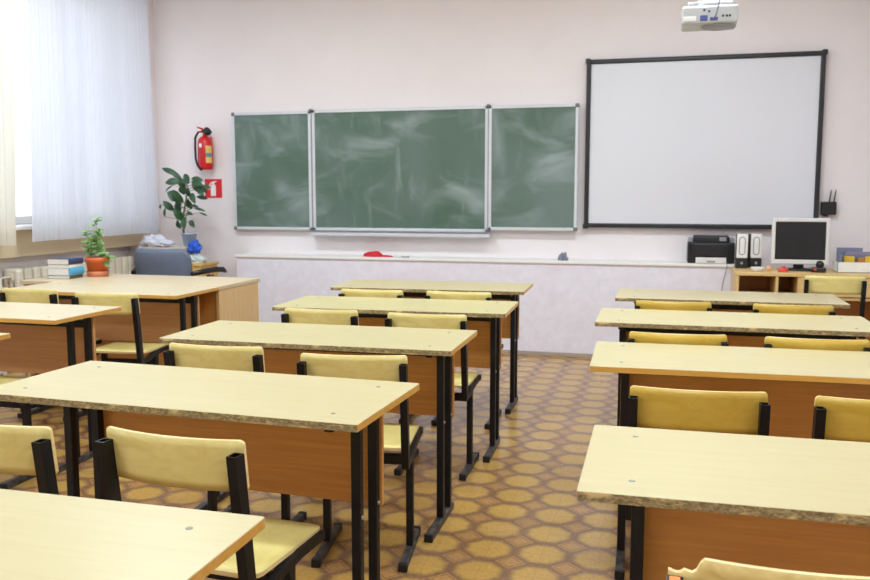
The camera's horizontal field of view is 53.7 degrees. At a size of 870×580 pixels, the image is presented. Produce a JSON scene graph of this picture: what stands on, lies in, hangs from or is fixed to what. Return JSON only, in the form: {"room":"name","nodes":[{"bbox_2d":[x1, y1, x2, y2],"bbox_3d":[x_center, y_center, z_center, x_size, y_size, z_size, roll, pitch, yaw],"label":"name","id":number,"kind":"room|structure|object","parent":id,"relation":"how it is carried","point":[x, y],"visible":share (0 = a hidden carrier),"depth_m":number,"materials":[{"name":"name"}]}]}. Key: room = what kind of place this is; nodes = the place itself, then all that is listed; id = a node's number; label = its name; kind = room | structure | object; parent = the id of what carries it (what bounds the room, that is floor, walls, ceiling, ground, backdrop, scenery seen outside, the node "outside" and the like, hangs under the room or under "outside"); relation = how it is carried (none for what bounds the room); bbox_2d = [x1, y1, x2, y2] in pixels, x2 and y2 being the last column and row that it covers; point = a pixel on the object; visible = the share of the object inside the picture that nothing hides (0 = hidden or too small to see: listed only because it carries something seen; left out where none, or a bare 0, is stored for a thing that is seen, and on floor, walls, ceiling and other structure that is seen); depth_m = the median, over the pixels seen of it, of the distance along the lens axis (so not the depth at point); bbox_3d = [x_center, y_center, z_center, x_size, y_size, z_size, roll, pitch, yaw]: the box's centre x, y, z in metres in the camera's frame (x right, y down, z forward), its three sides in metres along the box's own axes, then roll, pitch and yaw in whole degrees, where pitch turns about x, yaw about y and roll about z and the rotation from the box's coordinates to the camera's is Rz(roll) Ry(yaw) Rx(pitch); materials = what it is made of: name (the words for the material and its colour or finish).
{"room":"classroom","nodes":[
{"label":"classroom","id":0,"kind":"room"},
{"bbox_2d":[0,0,160,373],"bbox_3d":[-3.948,-0.758,3.857,0.400,3.300,8.950,2,7,15],"label":"wall","id":1,"kind":"structure","parent":0,"point":[15,262],"depth_m":7.85,"materials":[{"name":"beige paint"}]},
{"bbox_2d":[16,216,31,229],"bbox_3d":[-3.111,-1.474,6.838,0.460,1.940,2.200,2,7,15],"label":"window","id":2,"kind":"structure","parent":1,"relation":"in","point":[22,222],"depth_m":6.70,"materials":[{"name":"white paint"}]},
{"bbox_2d":[0,230,146,258],"bbox_3d":[-3.914,-0.087,4.063,0.400,0.200,8.220,2,7,15],"label":"windowsill","id":3,"kind":"structure","parent":1,"relation":"attached to","point":[24,246],"depth_m":6.73,"materials":[{"name":"beige paint"}]},
{"bbox_3d":[-2.902,-2.628,6.465,0.198,0.032,2.700,2,7,15],"label":"curtain rod","id":4,"kind":"object","parent":1,"relation":"attached to","visible":0},
{"bbox_2d":[0,0,15,245],"bbox_3d":[-3.049,-1.402,5.723,0.079,2.235,0.735,2,7,15],"label":"curtain","id":5,"kind":"object","parent":4,"relation":"hanging from","point":[7,108],"visible":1,"depth_m":5.98,"materials":[{"name":"white fabric"}]},
{"bbox_2d":[27,0,159,241],"bbox_3d":[-2.720,-1.543,6.929,0.059,2.222,1.670,2,7,15],"label":"curtain","id":6,"kind":"object","parent":4,"relation":"hanging from","point":[93,151],"visible":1,"depth_m":6.87,"materials":[{"name":"white fabric"}]},
{"bbox_2d":[0,354,630,579],"bbox_3d":[-0.865,1.022,3.234,6.780,0.100,9.350,2,7,15],"label":"floor","id":7,"kind":"structure","parent":0,"point":[517,515],"depth_m":3.81,"materials":[{"name":"brown tile"}]},
{"bbox_2d":[0,333,10,339],"bbox_3d":[-2.410,0.561,3.530,1.206,0.751,0.500,2,7,15],"label":"school desk","id":8,"kind":"object","parent":7,"relation":"on","point":[3,336],"visible":1,"depth_m":3.54,"materials":[{"name":"brown wood"}]},
{"bbox_2d":[0,375,57,488],"bbox_3d":[-2.063,0.492,3.985,0.374,0.787,0.448,2,7,15],"label":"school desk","id":9,"kind":"object","parent":7,"relation":"on","point":[26,409],"visible":0.23,"depth_m":3.99,"materials":[{"name":"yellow wood"}]},
{"bbox_2d":[0,425,58,494],"bbox_3d":[-1.013,0.684,2.273,0.374,0.787,0.448,2,7,18],"label":"chair","id":10,"kind":"object","parent":7,"relation":"on","point":[24,450],"visible":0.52,"depth_m":2.01,"materials":[{"name":"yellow wood"}]},
{"bbox_2d":[0,288,101,421],"bbox_3d":[-2.280,0.362,5.152,0.374,0.787,0.448,2,7,15],"label":"chair","id":11,"kind":"object","parent":7,"relation":"on","point":[46,296],"visible":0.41,"depth_m":4.92,"materials":[{"name":"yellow wood"}]},
{"bbox_2d":[0,302,121,473],"bbox_3d":[-2.255,0.466,4.378,1.206,0.751,0.500,2,7,15],"label":"school desk","id":12,"kind":"object","parent":7,"relation":"on","point":[45,338],"visible":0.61,"depth_m":4.37,"materials":[{"name":"brown wood"}]},
{"bbox_2d":[0,256,133,375],"bbox_3d":[-2.957,0.172,7.018,0.130,0.800,1.579,2,7,15],"label":"radiator","id":13,"kind":"object","parent":7,"relation":"on","point":[12,277],"visible":0.16,"depth_m":6.53,"materials":[{"name":"beige metal"}]},
{"bbox_2d":[0,282,218,411],"bbox_3d":[-1.990,0.361,5.319,1.206,0.751,0.500,2,7,15],"label":"school desk","id":14,"kind":"object","parent":7,"relation":"on","point":[165,310],"visible":0.41,"depth_m":5.33,"materials":[{"name":"brown wood"}]},
{"bbox_2d":[71,292,168,364],"bbox_3d":[-1.780,0.385,4.947,0.374,0.787,0.448,1,6,8],"label":"chair","id":15,"kind":"object","parent":7,"relation":"on","point":[129,302],"visible":0.53,"depth_m":4.73,"materials":[{"name":"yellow wood"}]},
{"bbox_2d":[0,489,264,579],"bbox_3d":[-0.951,0.788,1.500,1.206,0.751,0.500,2,7,15],"label":"school desk","id":16,"kind":"object","parent":7,"relation":"on","point":[43,536],"visible":1,"depth_m":1.45,"materials":[{"name":"brown wood"}]},
{"bbox_2d":[20,273,259,376],"bbox_3d":[-1.991,0.299,5.878,1.475,0.750,0.570,2,7,15],"label":"desk","id":17,"kind":"object","parent":7,"relation":"on","point":[236,299],"visible":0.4,"depth_m":5.68,"materials":[{"name":"brown wood"}]},
{"bbox_2d":[48,274,82,278],"bbox_3d":[-2.545,-0.095,5.925,0.168,0.022,0.150,1,6,9],"label":"book","id":18,"kind":"object","parent":17,"relation":"on","point":[79,275],"visible":0.81,"depth_m":5.86,"materials":[{"name":"white paper"}]},
{"bbox_2d":[48,266,83,275],"bbox_3d":[-2.540,-0.132,5.920,0.182,0.054,0.150,1,7,12],"label":"book","id":19,"kind":"object","parent":18,"relation":"on","point":[75,270],"visible":0.87,"depth_m":5.86,"materials":[{"name":"paper"}]},
{"bbox_2d":[48,263,81,267],"bbox_3d":[-2.545,-0.169,5.917,0.167,0.020,0.150,1,6,10],"label":"book","id":20,"kind":"object","parent":19,"relation":"on","point":[73,265],"visible":0.85,"depth_m":5.85,"materials":[{"name":"white paper"}]},
{"bbox_2d":[47,257,82,264],"bbox_3d":[-2.542,-0.199,5.913,0.178,0.040,0.150,1,7,12],"label":"book","id":21,"kind":"object","parent":20,"relation":"on","point":[60,260],"visible":1,"depth_m":5.85,"materials":[{"name":"paper"}]},
{"bbox_2d":[80,217,114,276],"bbox_3d":[-2.362,-0.302,6.021,0.254,0.414,0.174,5,8,38],"label":"potted herb","id":22,"kind":"object","parent":17,"relation":"on","point":[97,266],"visible":1,"depth_m":6.01,"materials":[{"name":"plant"}]},
{"bbox_2d":[84,256,109,271],"bbox_3d":[-2.373,-0.171,6.048,0.170,0.122,0.170,2,7,15],"label":"pot","id":23,"kind":"object","parent":22,"relation":"attached to","point":[93,263],"depth_m":5.99,"materials":[{"name":"ceramic"}]},
{"bbox_2d":[134,261,218,276],"bbox_3d":[-2.289,0.108,7.711,0.695,0.722,0.300,2,7,15],"label":"base cabinet","id":24,"kind":"object","parent":7,"relation":"on","point":[197,266],"visible":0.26,"depth_m":7.53,"materials":[{"name":"brown wood"}]},
{"bbox_2d":[138,246,197,255],"bbox_3d":[-2.384,-0.321,7.686,0.440,0.136,0.275,2,7,15],"label":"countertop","id":25,"kind":"structure","parent":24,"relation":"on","point":[171,247],"depth_m":7.56,"materials":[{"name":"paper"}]},
{"bbox_2d":[140,234,174,246],"bbox_3d":[-2.468,-0.442,7.633,0.328,0.117,0.193,2,7,15],"label":"plastic bag","id":26,"kind":"object","parent":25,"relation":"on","point":[152,240],"visible":1,"depth_m":7.59,"materials":[{"name":"white plastic"}]},
{"bbox_2d":[159,168,210,246],"bbox_3d":[-2.196,-0.733,7.622,0.560,0.698,0.245,2,7,15],"label":"rubber plant","id":27,"kind":"object","parent":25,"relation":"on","point":[173,195],"visible":1,"depth_m":7.59,"materials":[{"name":"green plant"}]},
{"bbox_2d":[190,254,206,263],"bbox_3d":[-2.088,-0.276,7.542,0.182,0.078,0.132,0,6,-3],"label":"plastic bag","id":28,"kind":"object","parent":24,"relation":"on","point":[196,258],"visible":0.81,"depth_m":7.49,"materials":[{"name":"white plastic"}]},
{"bbox_2d":[188,240,202,253],"bbox_3d":[-2.114,-0.383,7.570,0.148,0.130,0.103,2,7,15],"label":"plastic bag","id":29,"kind":"object","parent":28,"relation":"on","point":[195,247],"visible":1,"depth_m":7.54,"materials":[{"name":"blue plastic"}]},
{"bbox_2d":[131,248,226,276],"bbox_3d":[-2.043,0.122,6.708,0.711,0.916,0.552,2,7,14],"label":"office chair","id":30,"kind":"object","parent":7,"relation":"on","point":[172,262],"visible":0.25,"depth_m":6.48,"materials":[{"name":"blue fabric"}]},
{"bbox_2d":[0,361,418,579],"bbox_3d":[-0.696,0.664,2.614,1.206,0.751,0.500,2,7,17],"label":"school desk","id":31,"kind":"object","parent":7,"relation":"on","point":[303,435],"visible":0.93,"depth_m":2.58,"materials":[{"name":"brown wood"}]},
{"bbox_2d":[95,426,324,579],"bbox_3d":[-0.533,0.696,2.167,0.374,0.787,0.448,2,7,19],"label":"chair","id":32,"kind":"object","parent":7,"relation":"on","point":[163,460],"visible":0.8,"depth_m":1.96,"materials":[{"name":"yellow wood"}]},
{"bbox_2d":[163,343,306,521],"bbox_3d":[-0.746,0.567,3.314,0.374,0.787,0.448,2,7,14],"label":"chair","id":33,"kind":"object","parent":7,"relation":"on","point":[237,358],"visible":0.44,"depth_m":3.08,"materials":[{"name":"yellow wood"}]},
{"bbox_2d":[159,320,476,542],"bbox_3d":[-0.465,0.554,3.595,1.206,0.751,0.500,2,7,14],"label":"school desk","id":34,"kind":"object","parent":7,"relation":"on","point":[429,352],"visible":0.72,"depth_m":3.54,"materials":[{"name":"brown wood"}]},
{"bbox_2d":[281,308,358,325],"bbox_3d":[-0.491,0.460,4.275,0.374,0.787,0.448,2,7,15],"label":"chair","id":35,"kind":"object","parent":7,"relation":"on","point":[291,315],"visible":0.29,"depth_m":4.03,"materials":[{"name":"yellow wood"}]},
{"bbox_2d":[297,353,422,571],"bbox_3d":[-0.254,0.587,3.136,0.374,0.787,0.448,1,6,7],"label":"chair","id":36,"kind":"object","parent":7,"relation":"on","point":[404,437],"visible":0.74,"depth_m":2.93,"materials":[{"name":"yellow wood"}]},
{"bbox_2d":[338,288,414,423],"bbox_3d":[-0.312,0.367,5.101,0.374,0.787,0.448,2,7,15],"label":"chair","id":37,"kind":"object","parent":7,"relation":"on","point":[344,292],"visible":0.21,"depth_m":4.85,"materials":[{"name":"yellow wood"}]},
{"bbox_2d":[272,296,517,462],"bbox_3d":[-0.194,0.446,4.563,1.206,0.751,0.500,1,7,13],"label":"school desk","id":38,"kind":"object","parent":7,"relation":"on","point":[483,316],"visible":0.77,"depth_m":4.50,"materials":[{"name":"brown wood"}]},
{"bbox_2d":[331,279,532,413],"bbox_3d":[-0.008,0.341,5.503,1.206,0.751,0.500,1,7,13],"label":"school desk","id":39,"kind":"object","parent":7,"relation":"on","point":[499,291],"visible":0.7,"depth_m":5.40,"materials":[{"name":"beige wood"}]},
{"bbox_2d":[385,312,480,480],"bbox_3d":[0.004,0.477,4.118,0.374,0.787,0.448,1,7,13],"label":"chair","id":40,"kind":"object","parent":7,"relation":"on","point":[467,381],"visible":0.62,"depth_m":3.91,"materials":[{"name":"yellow wood"}]},
{"bbox_2d":[424,291,503,428],"bbox_3d":[0.178,0.380,4.993,0.374,0.787,0.448,2,7,15],"label":"chair","id":41,"kind":"object","parent":7,"relation":"on","point":[486,296],"visible":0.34,"depth_m":4.75,"materials":[{"name":"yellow wood"}]},
{"bbox_2d":[501,350,592,357],"bbox_3d":[0.264,0.506,7.246,4.230,0.035,0.012,2,7,15],"label":"baseboard","id":42,"kind":"structure","parent":7,"relation":"on","point":[520,352],"depth_m":7.06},
{"bbox_2d":[635,300,712,310],"bbox_3d":[1.247,0.428,4.562,0.374,0.787,0.448,2,7,14],"label":"chair","id":43,"kind":"object","parent":7,"relation":"on","point":[640,304],"visible":0.16,"depth_m":4.31,"materials":[{"name":"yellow wood"}]},
{"bbox_2d":[628,331,728,345],"bbox_3d":[0.987,0.538,3.572,0.374,0.787,0.448,1,7,13],"label":"chair","id":44,"kind":"object","parent":7,"relation":"on","point":[634,337],"visible":0.19,"depth_m":3.32,"materials":[{"name":"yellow wood"}]},
{"bbox_2d":[626,385,770,520],"bbox_3d":[0.773,0.645,2.615,0.374,0.787,0.448,1,7,13],"label":"chair","id":45,"kind":"object","parent":7,"relation":"on","point":[648,407],"visible":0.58,"depth_m":2.38,"materials":[{"name":"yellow wood"}]},
{"bbox_2d":[576,425,869,579],"bbox_3d":[0.922,0.753,1.811,1.206,0.751,0.500,2,7,14],"label":"school desk","id":46,"kind":"object","parent":7,"relation":"on","point":[786,503],"visible":1,"depth_m":1.90,"materials":[{"name":"brown wood"}]},
{"bbox_2d":[590,341,869,579],"bbox_3d":[1.165,0.616,3.042,1.206,0.751,0.500,2,7,13],"label":"school desk","id":47,"kind":"object","parent":7,"relation":"on","point":[791,379],"visible":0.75,"depth_m":3.08,"materials":[{"name":"brown wood"}]},
{"bbox_2d":[595,308,869,425],"bbox_3d":[1.369,0.506,4.019,1.206,0.751,0.500,2,7,15],"label":"school desk","id":48,"kind":"object","parent":7,"relation":"on","point":[741,329],"visible":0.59,"depth_m":3.96,"materials":[{"name":"brown wood"}]},
{"bbox_2d":[615,288,849,312],"bbox_3d":[1.653,0.405,4.930,1.206,0.751,0.500,2,7,15],"label":"school desk","id":49,"kind":"object","parent":7,"relation":"on","point":[721,301],"visible":0.37,"depth_m":4.85,"materials":[{"name":"beige wood"}]},
{"bbox_2d":[666,558,869,579],"bbox_3d":[0.579,0.773,1.477,0.374,0.787,0.448,2,7,15],"label":"chair","id":50,"kind":"object","parent":7,"relation":"on","point":[707,569],"visible":1,"depth_m":1.25,"materials":[{"name":"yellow wood"}]},
{"bbox_2d":[752,304,835,315],"bbox_3d":[1.794,0.443,4.428,0.374,0.787,0.448,1,7,13],"label":"chair","id":51,"kind":"object","parent":7,"relation":"on","point":[757,308],"visible":0.15,"depth_m":4.18,"materials":[{"name":"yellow wood"}]},
{"bbox_2d":[731,267,869,340],"bbox_3d":[2.714,0.243,6.287,1.040,0.770,0.502,2,7,15],"label":"computer desk","id":52,"kind":"object","parent":7,"relation":"on","point":[742,279],"visible":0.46,"depth_m":6.33,"materials":[{"name":"brown wood"}]},
{"bbox_2d":[734,234,747,267],"bbox_3d":[2.311,-0.296,6.481,0.084,0.258,0.120,2,7,15],"label":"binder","id":53,"kind":"object","parent":52,"relation":"on","point":[741,249],"visible":1,"depth_m":6.44,"materials":[{"name":"white plastic"}]},
{"bbox_2d":[747,234,761,267],"bbox_3d":[2.412,-0.296,6.486,0.084,0.258,0.120,1,6,8],"label":"binder","id":54,"kind":"object","parent":52,"relation":"on","point":[754,240],"visible":0.97,"depth_m":6.44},
{"bbox_2d":[750,267,764,271],"bbox_3d":[2.326,-0.150,6.202,0.100,0.030,0.100,2,7,15],"label":"bowl","id":55,"kind":"object","parent":52,"relation":"on","point":[756,269],"visible":1,"depth_m":6.17,"materials":[{"name":"ceramic"}]},
{"bbox_2d":[778,266,788,271],"bbox_3d":[2.506,-0.151,6.185,0.076,0.037,0.061,-1,6,-8],"label":"mouse","id":56,"kind":"object","parent":52,"relation":"on","point":[781,269],"visible":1,"depth_m":6.17,"materials":[{"name":"red plastic"}]},
{"bbox_2d":[770,218,830,270],"bbox_3d":[2.660,-0.334,6.269,0.390,0.381,0.195,2,7,16],"label":"monitor","id":57,"kind":"object","parent":52,"relation":"on","point":[798,242],"visible":0.88,"depth_m":6.24,"materials":[{"name":"white plastic"}]},
{"bbox_2d":[739,288,869,300],"bbox_3d":[2.717,0.033,6.274,0.990,0.020,0.470,2,7,15],"label":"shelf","id":58,"kind":"object","parent":52,"relation":"attached to","point":[780,290],"depth_m":6.32,"materials":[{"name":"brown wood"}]},
{"bbox_2d":[810,261,825,272],"bbox_3d":[2.729,-0.167,6.122,0.100,0.083,0.064,4,8,32],"label":"camera","id":59,"kind":"object","parent":52,"relation":"on","point":[819,268],"visible":1,"depth_m":6.10,"materials":[{"name":"black plastic"}]},
{"bbox_2d":[833,260,869,272],"bbox_3d":[2.997,-0.167,6.157,0.244,0.075,0.180,2,7,15],"label":"tray","id":60,"kind":"object","parent":52,"relation":"on","point":[839,267],"visible":0.91,"depth_m":6.08,"materials":[{"name":"white plastic"}]},
{"bbox_2d":[837,254,841,261],"bbox_3d":[2.900,-0.195,6.169,0.015,0.120,0.120,2,7,15],"label":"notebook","id":61,"kind":"object","parent":60,"relation":"in","point":[839,256],"visible":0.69,"depth_m":6.13,"materials":[{"name":"paper"}]},
{"bbox_2d":[843,256,854,261],"bbox_3d":[2.961,-0.188,6.154,0.070,0.108,0.014,2,7,15],"label":"folder","id":62,"kind":"object","parent":60,"relation":"in","point":[846,258],"visible":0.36,"depth_m":6.14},
{"bbox_2d":[836,247,862,260],"bbox_3d":[2.994,-0.223,6.216,0.170,0.165,0.014,2,7,15],"label":"folder","id":63,"kind":"object","parent":60,"relation":"in","point":[841,251],"visible":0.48,"depth_m":6.21,"materials":[{"name":"plastic"}]},
{"bbox_2d":[842,254,869,261],"bbox_3d":[3.023,-0.195,6.174,0.190,0.118,0.014,2,7,15],"label":"folder","id":64,"kind":"object","parent":60,"relation":"in","point":[843,255],"visible":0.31,"depth_m":6.17,"materials":[{"name":"plastic"}]},
{"bbox_2d":[844,251,869,254],"bbox_3d":[3.038,-0.206,6.188,0.170,0.138,0.014,2,7,15],"label":"folder","id":65,"kind":"object","parent":60,"relation":"in","point":[846,252],"visible":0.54,"depth_m":6.17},
{"bbox_2d":[857,257,864,261],"bbox_3d":[3.038,-0.181,6.132,0.050,0.100,0.014,2,7,15],"label":"folder","id":66,"kind":"object","parent":60,"relation":"in","point":[858,258],"visible":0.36,"depth_m":6.12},
{"bbox_2d":[865,256,869,262],"bbox_3d":[3.079,-0.185,6.118,0.040,0.110,0.014,2,7,15],"label":"folder","id":67,"kind":"object","parent":60,"relation":"in","point":[867,258],"visible":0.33,"depth_m":6.11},
{"bbox_2d":[764,336,869,351],"bbox_3d":[1.477,0.552,3.453,0.374,0.787,0.448,1,7,13],"label":"chair","id":68,"kind":"object","parent":7,"relation":"on","point":[770,342],"visible":0.24,"depth_m":3.21,"materials":[{"name":"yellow wood"}]},
{"bbox_2d":[804,275,866,317],"bbox_3d":[2.694,0.278,5.898,0.374,0.787,0.448,2,7,16],"label":"chair","id":69,"kind":"object","parent":7,"relation":"on","point":[841,285],"visible":0.38,"depth_m":5.66,"materials":[{"name":"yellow wood"}]},
{"bbox_2d":[811,396,869,442],"bbox_3d":[1.243,0.659,2.491,0.374,0.787,0.448,1,7,13],"label":"chair","id":70,"kind":"object","parent":7,"relation":"on","point":[834,418],"visible":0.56,"depth_m":2.29,"materials":[{"name":"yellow wood"}]},
{"bbox_2d":[153,0,869,276],"bbox_3d":[0.307,-1.159,7.440,6.780,3.300,0.200,2,7,15],"label":"wall","id":71,"kind":"structure","parent":0,"point":[215,59],"depth_m":7.31,"materials":[{"name":"beige paint"}]},
{"bbox_2d":[194,127,212,170],"bbox_3d":[-2.095,-1.290,7.867,0.168,0.401,0.149,-6,9,-44],"label":"fire extinguisher","id":72,"kind":"object","parent":71,"relation":"attached to","point":[205,144],"visible":1,"depth_m":7.82,"materials":[{"name":"red metal"}]},
{"bbox_2d":[205,179,221,197],"bbox_3d":[-2.058,-0.943,7.988,0.174,0.174,0.006,2,7,15],"label":"fire sign","id":73,"kind":"object","parent":71,"relation":"attached to","point":[215,185],"visible":0.89,"depth_m":7.98,"materials":[{"name":"red plastic"}]},
{"bbox_2d":[231,103,579,237],"bbox_3d":[-0.338,-1.021,7.451,3.129,1.109,0.139,2,7,15],"label":"chalkboard","id":74,"kind":"object","parent":71,"relation":"attached to","point":[487,168],"visible":1,"depth_m":7.44,"materials":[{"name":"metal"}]},
{"bbox_2d":[310,232,492,237],"bbox_3d":[-0.309,-0.483,7.503,1.625,0.028,0.139,2,7,15],"label":"chalk tray","id":75,"kind":"object","parent":74,"relation":"on","point":[311,233],"depth_m":7.42,"materials":[{"name":"metal"}]},
{"bbox_2d":[237,257,730,353],"bbox_3d":[0.300,0.130,7.341,4.230,0.762,0.270,2,7,15],"label":"wall","id":76,"kind":"structure","parent":71,"relation":"attached to","point":[559,313],"depth_m":7.06,"materials":[{"name":"white paint"}]},
{"bbox_2d":[234,253,734,266],"bbox_3d":[0.297,-0.260,7.290,4.257,0.023,0.285,2,7,15],"label":"trim","id":77,"kind":"structure","parent":71,"relation":"attached to","point":[252,255],"depth_m":7.16,"materials":[{"name":"white paint"}]},
{"bbox_2d":[363,251,392,256],"bbox_3d":[-0.492,-0.314,7.444,0.272,0.050,0.113,2,7,15],"label":"rag","id":78,"kind":"object","parent":77,"relation":"on","point":[370,253],"visible":1,"depth_m":7.42,"materials":[{"name":"red fabric"}]},
{"bbox_2d":[558,252,567,259],"bbox_3d":[1.050,-0.279,7.041,0.082,0.070,0.074,-3,7,-22],"label":"rag","id":79,"kind":"object","parent":77,"relation":"on","point":[563,256],"visible":1,"depth_m":7.02,"materials":[{"name":"grey fabric"}]},
{"bbox_2d":[687,235,734,290],"bbox_3d":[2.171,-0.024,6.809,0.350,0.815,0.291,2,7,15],"label":"printer","id":80,"kind":"object","parent":77,"relation":"on","point":[712,249],"visible":0.97,"depth_m":6.69,"materials":[{"name":"black plastic"}]},
{"bbox_2d":[695,257,725,263],"bbox_3d":[2.142,-0.231,6.682,0.225,0.046,0.054,2,7,15],"label":"paper tray","id":81,"kind":"object","parent":80,"relation":"on","point":[712,260],"depth_m":6.66,"materials":[{"name":"grey plastic"}]},
{"bbox_2d":[582,49,827,228],"bbox_3d":[2.099,-1.166,6.820,1.810,1.372,0.070,2,7,15],"label":"whiteboard","id":82,"kind":"object","parent":71,"relation":"attached to","point":[725,141],"visible":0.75,"depth_m":6.79,"materials":[{"name":"white plastic"}]},
{"bbox_2d":[820,190,836,216],"bbox_3d":[3.039,-0.669,6.636,0.108,0.206,0.050,2,7,15],"label":"router","id":83,"kind":"object","parent":71,"relation":"attached to","point":[827,208],"visible":1,"depth_m":6.62,"materials":[{"name":"black plastic"}]},
{"bbox_3d":[-0.865,-2.356,2.856,6.780,0.100,9.350,2,7,15],"label":"ceiling","id":84,"kind":"structure","parent":0,"visible":0},
{"bbox_2d":[681,0,738,31],"bbox_3d":[1.484,-1.954,4.605,0.286,1.089,0.297,2,7,15],"label":"projector","id":85,"kind":"object","parent":84,"relation":"hanging from","point":[709,15],"visible":1,"depth_m":4.57,"materials":[{"name":"grey plastic"}]},
{"bbox_2d":[700,15,707,20],"bbox_3d":[1.425,-1.442,4.559,0.038,0.030,0.008,2,7,15],"label":"port","id":86,"kind":"object","parent":85,"relation":"attached to","point":[702,17],"depth_m":4.56,"materials":[{"name":"blue plastic"}]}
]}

